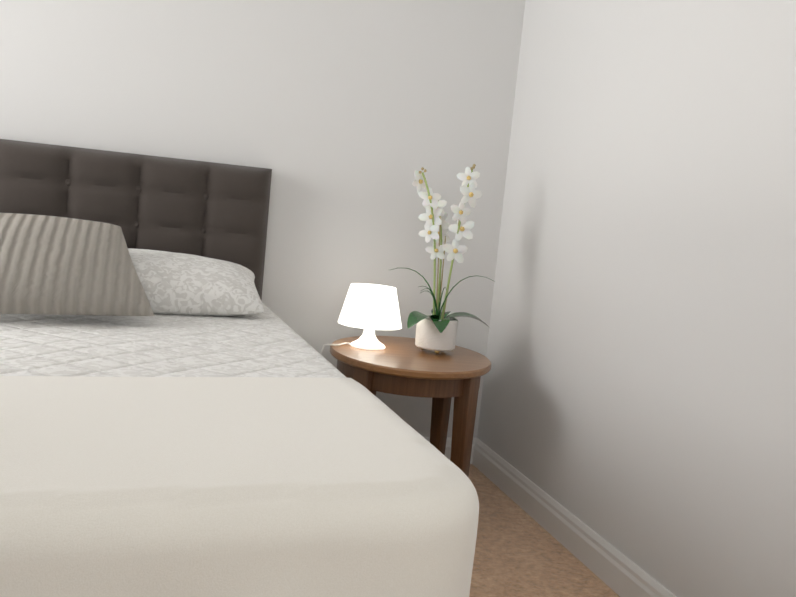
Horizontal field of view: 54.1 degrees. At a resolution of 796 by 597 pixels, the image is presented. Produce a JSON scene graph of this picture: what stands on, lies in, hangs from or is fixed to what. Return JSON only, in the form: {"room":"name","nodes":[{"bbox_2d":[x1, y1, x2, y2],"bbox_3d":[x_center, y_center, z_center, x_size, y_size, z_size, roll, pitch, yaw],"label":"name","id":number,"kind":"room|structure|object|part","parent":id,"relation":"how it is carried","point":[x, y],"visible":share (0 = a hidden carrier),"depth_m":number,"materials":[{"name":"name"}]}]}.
{"room":"bedroom","nodes":[
{"label":"bedroom","id":0,"kind":"room"},
{"bbox_2d":[0,0,524,437],"bbox_3d":[-1.178,-0.660,2.613,3.613,2.440,0.150,4,6,-17],"label":"wall","id":1,"kind":"structure","parent":0,"point":[343,120],"depth_m":2.81,"materials":[{"name":"white paint"}]},
{"bbox_2d":[424,437,471,460],"bbox_3d":[-1.269,0.507,2.655,3.313,0.104,0.016,4,6,-17],"label":"baseboard","id":2,"kind":"structure","parent":1,"relation":"attached to","point":[449,439],"depth_m":3.09,"materials":[{"name":"white"}]},
{"bbox_2d":[468,464,619,596],"bbox_3d":[-0.824,0.817,1.102,3.613,0.100,3.600,4,6,-17],"label":"floor","id":3,"kind":"structure","parent":0,"point":[520,552],"depth_m":2.27,"materials":[{"name":"carpet"}]},
{"bbox_2d":[0,213,478,596],"bbox_3d":[-0.907,0.270,1.601,1.642,0.862,1.950,4,6,-19],"label":"bed","id":4,"kind":"object","parent":3,"relation":"on","point":[172,424],"visible":1,"depth_m":1.02,"materials":[{"name":"white fabric"}]},
{"bbox_2d":[0,213,154,316],"bbox_3d":[-0.918,-0.097,2.002,0.566,0.221,0.535,4,6,-19],"label":"cushion","id":5,"kind":"object","parent":4,"relation":"on","point":[50,265],"depth_m":1.93,"materials":[{"name":"grey fabric"}]},
{"bbox_2d":[0,139,271,300],"bbox_3d":[-1.219,-0.022,2.557,1.532,0.970,0.089,4,6,-17],"label":"headboard","id":6,"kind":"object","parent":4,"relation":"attached to","point":[219,211],"visible":0.46,"depth_m":2.60,"materials":[{"name":"black leather"}]},
{"bbox_2d":[0,371,478,596],"bbox_3d":[-0.705,0.304,1.007,1.642,0.304,0.697,4,6,-19],"label":"blanket","id":7,"kind":"object","parent":4,"relation":"on","point":[113,483],"depth_m":0.91,"materials":[{"name":"white fabric"}]},
{"bbox_2d":[330,336,490,476],"bbox_3d":[0.017,0.431,2.626,0.536,0.510,0.630,5,6,-8],"label":"side table","id":8,"kind":"object","parent":3,"relation":"on","point":[404,366],"visible":0.6,"depth_m":2.43,"materials":[{"name":"brown wood"}]},
{"bbox_2d":[320,283,401,353],"bbox_3d":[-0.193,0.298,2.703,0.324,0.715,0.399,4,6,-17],"label":"table lamp","id":9,"kind":"object","parent":8,"relation":"on","point":[369,309],"visible":0.81,"depth_m":2.53,"materials":[{"name":"white plastic"}]},
{"bbox_3d":[-0.293,0.385,2.725,0.156,0.518,0.324,4,6,-17],"label":"cord","id":10,"kind":"part","parent":9,"relation":"part of","materials":[{"name":"white plastic"}]},
{"bbox_3d":[-0.088,0.023,2.601,0.216,0.130,0.216,4,6,-17],"label":"lamp shade","id":11,"kind":"part","parent":9,"relation":"part of","materials":[{"name":"white fabric"}]},
{"bbox_2d":[391,164,492,353],"bbox_3d":[0.147,-0.138,2.606,0.366,0.642,0.274,4,6,-17],"label":"orchid pot","id":12,"kind":"object","parent":8,"relation":"on","point":[436,331],"visible":1,"depth_m":2.60,"materials":[{"name":"white ceramic"}]},
{"bbox_2d":[477,0,795,596],"bbox_3d":[0.955,-0.331,1.466,0.150,2.440,3.300,4,6,-17],"label":"wall","id":13,"kind":"structure","parent":0,"point":[638,403],"depth_m":2.04,"materials":[{"name":"white paint"}]},
{"bbox_2d":[470,438,676,596],"bbox_3d":[0.762,0.820,1.563,0.016,0.104,3.240,4,6,-17],"label":"baseboard","id":14,"kind":"structure","parent":13,"relation":"attached to","point":[616,571],"depth_m":2.37,"materials":[{"name":"white wood"}]}
]}

